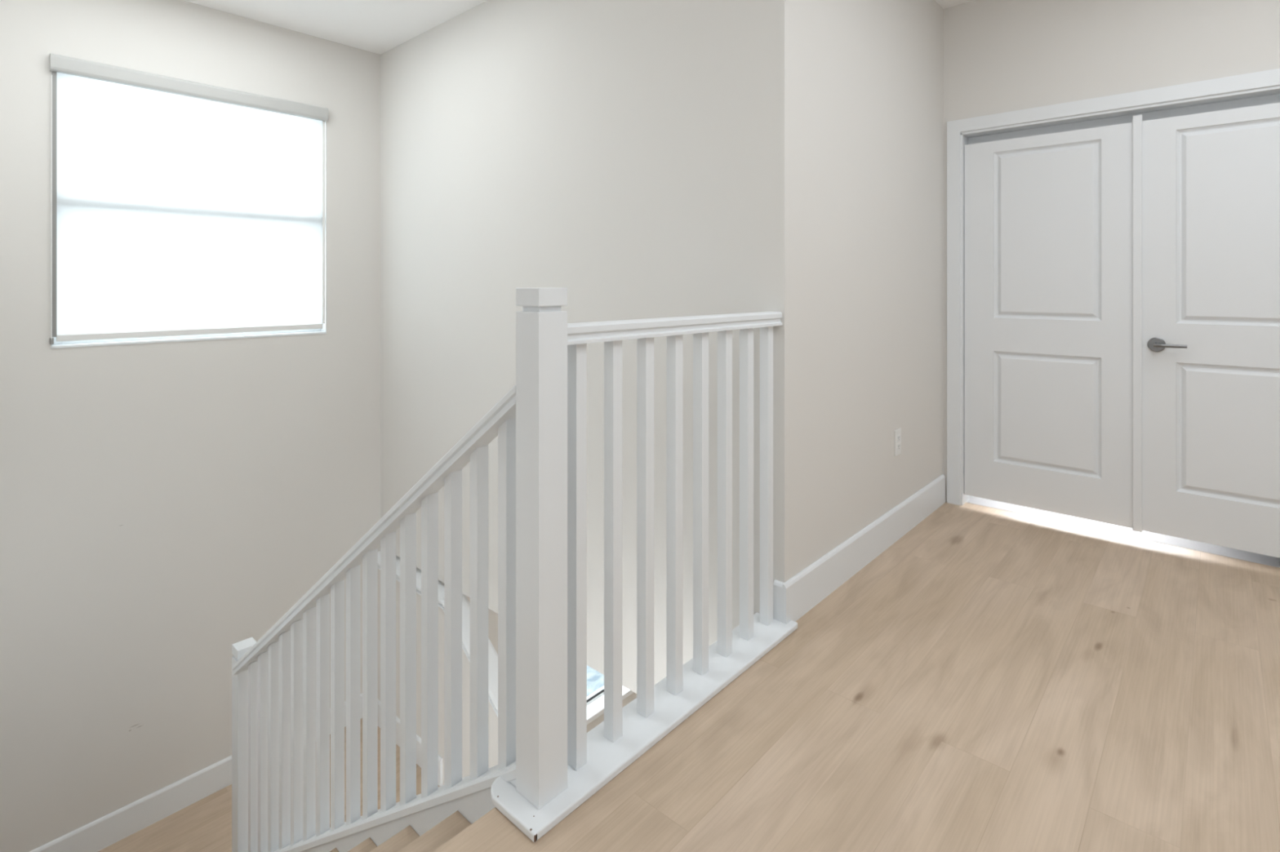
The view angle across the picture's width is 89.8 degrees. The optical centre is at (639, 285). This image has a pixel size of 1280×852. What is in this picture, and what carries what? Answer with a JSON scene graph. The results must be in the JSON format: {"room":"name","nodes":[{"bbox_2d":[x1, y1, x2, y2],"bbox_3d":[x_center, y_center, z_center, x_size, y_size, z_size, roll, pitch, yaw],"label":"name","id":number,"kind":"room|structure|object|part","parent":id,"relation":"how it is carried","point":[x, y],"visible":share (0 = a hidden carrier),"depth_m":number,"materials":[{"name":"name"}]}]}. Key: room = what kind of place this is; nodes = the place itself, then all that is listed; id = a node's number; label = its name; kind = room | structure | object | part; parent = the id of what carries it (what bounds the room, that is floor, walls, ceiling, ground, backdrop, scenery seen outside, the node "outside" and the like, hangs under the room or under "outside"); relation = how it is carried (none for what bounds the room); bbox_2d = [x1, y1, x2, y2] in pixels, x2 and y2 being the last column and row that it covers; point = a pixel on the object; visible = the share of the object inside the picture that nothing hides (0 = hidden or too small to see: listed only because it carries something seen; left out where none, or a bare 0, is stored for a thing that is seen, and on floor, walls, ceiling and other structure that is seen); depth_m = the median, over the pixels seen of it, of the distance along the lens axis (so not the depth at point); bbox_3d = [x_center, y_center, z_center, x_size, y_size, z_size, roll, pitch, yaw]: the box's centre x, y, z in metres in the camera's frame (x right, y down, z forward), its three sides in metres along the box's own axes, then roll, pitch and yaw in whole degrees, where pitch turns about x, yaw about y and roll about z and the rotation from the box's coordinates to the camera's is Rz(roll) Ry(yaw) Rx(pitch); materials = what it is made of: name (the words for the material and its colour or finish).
{"room":"stair landing","nodes":[
{"label":"stair landing","id":0,"kind":"room"},
{"bbox_2d":[97,718,439,851],"bbox_3d":[-2.129,2.810,3.106,0.921,0.030,2.088,0,0,42],"label":"floor","id":1,"kind":"structure","parent":0,"point":[205,825],"depth_m":3.32,"materials":[{"name":"brown wood"}]},
{"bbox_2d":[231,384,515,851],"bbox_3d":[-1.049,1.512,2.244,2.133,2.567,0.102,0,0,42],"label":"stair railing","id":2,"kind":"object","parent":1,"relation":"on","point":[281,689],"visible":0.95,"depth_m":2.00,"materials":[{"name":"white paint"}]},
{"bbox_3d":[-1.804,2.245,2.937,0.082,1.100,0.083,0,0,42],"label":"newel post","id":3,"kind":"part","parent":2,"relation":"part of","materials":[{"name":"white paint"}]},
{"bbox_3d":[-1.034,0.987,2.203,2.057,1.517,0.060,0,0,42],"label":"handrail","id":4,"kind":"part","parent":2,"relation":"part of","materials":[{"name":"white paint"}]},
{"bbox_3d":[-1.021,1.876,2.213,2.051,1.513,0.088,0,0,42],"label":"shoe rail","id":5,"kind":"part","parent":2,"relation":"part of","materials":[{"name":"white paint"}]},
{"bbox_2d":[329,810,471,851],"bbox_3d":[-1.384,2.009,1.764,2.024,1.571,1.088,0,0,42],"label":"staircase","id":6,"kind":"structure","parent":1,"relation":"on","point":[407,840],"depth_m":1.64,"materials":[{"name":"brown wood"}]},
{"bbox_2d":[302,787,494,851],"bbox_3d":[-1.029,2.046,2.216,2.026,1.699,0.058,0,0,42],"label":"trim","id":7,"kind":"structure","parent":6,"relation":"attached to","point":[473,807],"depth_m":1.80,"materials":[{"name":"white paint"}]},
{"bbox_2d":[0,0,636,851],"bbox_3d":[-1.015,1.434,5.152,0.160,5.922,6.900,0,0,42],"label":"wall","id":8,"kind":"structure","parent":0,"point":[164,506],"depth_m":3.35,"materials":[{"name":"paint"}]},
{"bbox_2d":[50,71,326,348],"bbox_3d":[-2.418,-0.400,3.563,0.129,1.403,1.271,0,0,42],"label":"window","id":9,"kind":"structure","parent":8,"relation":"in","point":[75,344],"depth_m":3.55,"materials":[{"name":"white paint"}]},
{"bbox_3d":[-2.400,0.295,3.547,0.079,0.013,1.271,0,0,42],"label":"sill","id":10,"kind":"part","parent":9,"relation":"part of","materials":[{"name":"white paint"}]},
{"bbox_2d":[49,53,328,344],"bbox_3d":[-2.366,-0.408,3.511,0.047,1.376,1.270,0,0,42],"label":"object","id":11,"kind":"object","parent":9,"relation":"attached to","point":[179,206],"visible":1,"depth_m":3.43,"materials":[{"name":"fabric"}]},
{"bbox_3d":[-2.784,-0.367,3.040,0.012,1.255,0.004,0,0,42],"label":"pull chain","id":12,"kind":"part","parent":11,"relation":"part of","materials":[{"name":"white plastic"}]},
{"bbox_3d":[-2.376,0.254,3.523,0.016,0.031,1.227,0,0,42],"label":"rail","id":13,"kind":"part","parent":11,"relation":"part of","materials":[{"name":"white plastic"}]},
{"bbox_2d":[30,693,362,851],"bbox_3d":[-2.471,2.719,3.405,0.014,0.152,2.075,0,0,42],"label":"baseboard","id":14,"kind":"structure","parent":8,"relation":"attached to","point":[117,825],"depth_m":3.31,"materials":[{"name":"white paint"}]},
{"bbox_2d":[586,685,633,724],"bbox_3d":[-0.203,2.970,5.968,0.195,1.650,2.080,0,0,42],"label":"window","id":15,"kind":"structure","parent":8,"relation":"in","point":[595,704],"depth_m":5.76,"materials":[{"name":"white paint"}]},
{"bbox_2d":[377,568,497,785],"bbox_3d":[-0.665,3.097,3.276,2.871,2.597,0.120,0,0,42],"label":"wall","id":16,"kind":"structure","parent":0,"point":[492,717],"depth_m":3.60,"materials":[{"name":"paint"}]},
{"bbox_2d":[377,699,442,786],"bbox_3d":[-1.437,2.719,3.880,0.887,0.152,0.014,0,0,42],"label":"baseboard","id":17,"kind":"structure","parent":16,"relation":"attached to","point":[397,720],"depth_m":3.74,"materials":[{"name":"white paint"}]},
{"bbox_2d":[377,551,497,717],"bbox_3d":[-0.666,2.478,3.274,2.871,1.440,0.144,0,0,42],"label":"trim","id":18,"kind":"structure","parent":16,"relation":"attached to","point":[492,655],"depth_m":3.47,"materials":[{"name":"white paint"}]},
{"bbox_2d":[380,0,755,693],"bbox_3d":[-0.602,0.102,3.330,2.891,3.257,0.120,0,0,42],"label":"wall","id":19,"kind":"structure","parent":0,"point":[602,152],"depth_m":2.97,"materials":[{"name":"paint"}]},
{"bbox_2d":[184,0,974,54],"bbox_3d":[-0.297,-1.577,1.621,5.951,0.100,5.752,0,0,42],"label":"ceiling","id":20,"kind":"structure","parent":0,"point":[375,26],"depth_m":3.63,"materials":[{"name":"paint"}]},
{"bbox_2d":[755,0,943,613],"bbox_3d":[1.087,0.004,2.986,0.120,3.062,1.870,0,0,42],"label":"wall","id":21,"kind":"structure","parent":0,"point":[849,94],"depth_m":2.63,"materials":[{"name":"paint"}]},
{"bbox_2d":[773,474,945,623],"bbox_3d":[1.073,1.119,2.898,0.050,0.152,1.748,0,0,42],"label":"baseboard","id":22,"kind":"structure","parent":21,"relation":"attached to","point":[793,598],"depth_m":2.62,"materials":[{"name":"white paint"}]},
{"bbox_2d":[894,428,901,456],"bbox_3d":[1.221,0.743,3.038,0.009,0.120,0.072,0,0,42],"label":"wall outlet","id":23,"kind":"object","parent":21,"relation":"attached to","point":[897,433],"visible":1,"depth_m":3.03,"materials":[{"name":"white plastic"}]},
{"bbox_2d":[897,443,900,450],"bbox_3d":[1.222,0.763,3.037,0.004,0.028,0.032,0,0,42],"label":"socket","id":24,"kind":"object","parent":23,"relation":"attached to","point":[898,444],"depth_m":3.04,"materials":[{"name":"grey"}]},
{"bbox_2d":[439,502,1279,851],"bbox_3d":[0.817,1.209,0.662,2.772,0.028,5.577,0,0,42],"label":"floor","id":25,"kind":"structure","parent":0,"point":[992,680],"depth_m":1.75,"materials":[{"name":"brown wood"}]},
{"bbox_2d":[433,807,497,851],"bbox_3d":[-0.656,1.209,1.107,0.012,0.028,1.088,0,0,42],"label":"trim","id":26,"kind":"structure","parent":25,"relation":"attached to","point":[492,811],"depth_m":1.41,"materials":[{"name":"brown wood"}]},
{"bbox_2d":[490,287,797,842],"bbox_3d":[0.091,0.600,1.870,0.194,1.188,1.164,0,0,42],"label":"landing railing","id":27,"kind":"object","parent":25,"relation":"on","point":[560,766],"visible":0.99,"depth_m":1.66,"materials":[{"name":"white paint"}]},
{"bbox_3d":[-0.229,0.618,1.498,0.084,1.114,0.086,0,0,42],"label":"newel post","id":28,"kind":"part","parent":27,"relation":"part of","materials":[{"name":"white paint"}]},
{"bbox_3d":[0.091,1.185,1.870,0.194,0.020,1.164,0,0,42],"label":"board","id":29,"kind":"part","parent":27,"relation":"part of","materials":[{"name":"white paint"}]},
{"bbox_3d":[0.140,0.117,1.902,0.060,0.047,1.008,0,0,42],"label":"handrail","id":30,"kind":"part","parent":27,"relation":"part of","materials":[{"name":"white paint"}]},
{"bbox_2d":[943,0,1279,502],"bbox_3d":[2.713,-0.166,2.700,2.680,2.722,0.120,0,0,42],"label":"wall","id":31,"kind":"structure","parent":0,"point":[1000,55],"depth_m":3.12,"materials":[{"name":"paint"}]},
{"bbox_2d":[964,114,1142,532],"bbox_3d":[2.056,0.177,3.249,0.765,1.936,0.049,0,0,42],"label":"door","id":32,"kind":"structure","parent":31,"relation":"in","point":[1053,221],"depth_m":3.21,"materials":[{"name":"paint"}]},
{"bbox_2d":[946,68,1279,505],"bbox_3d":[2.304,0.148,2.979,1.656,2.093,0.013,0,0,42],"label":"trim","id":33,"kind":"structure","parent":31,"relation":"attached to","point":[1270,77],"depth_m":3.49,"materials":[{"name":"white paint"}]},
{"bbox_2d":[1142,102,1279,558],"bbox_3d":[2.590,0.188,2.736,0.746,1.902,0.098,0,0,42],"label":"door","id":34,"kind":"structure","parent":31,"relation":"in","point":[1211,180],"depth_m":2.83,"materials":[{"name":"paint"}]},
{"bbox_3d":[2.369,0.273,2.947,0.066,0.066,0.010,0,0,42],"label":"handle","id":35,"kind":"part","parent":34,"relation":"part of","materials":[{"name":"silver metal"}]},
{"bbox_3d":[2.384,0.273,2.892,0.119,0.022,0.054,0,0,42],"label":"lever","id":36,"kind":"part","parent":34,"relation":"part of","materials":[{"name":"silver metal"}]},
{"bbox_2d":[966,495,1279,568],"bbox_3d":[3.443,1.204,3.511,2.680,0.021,2.173,0,0,42],"label":"threshold","id":37,"kind":"structure","parent":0,"point":[1274,562],"depth_m":3.09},
{"label":"outside","id":38,"kind":"structure","parent":0,"visible":0},
{"bbox_2d":[586,665,604,696],"bbox_3d":[-4.864,4.745,9.761,11.709,0.100,20.000,0,0,42],"label":"ground","id":39,"kind":"structure","parent":38,"point":[595,680],"depth_m":7.62,"materials":[{"name":"liquid"}]}
]}

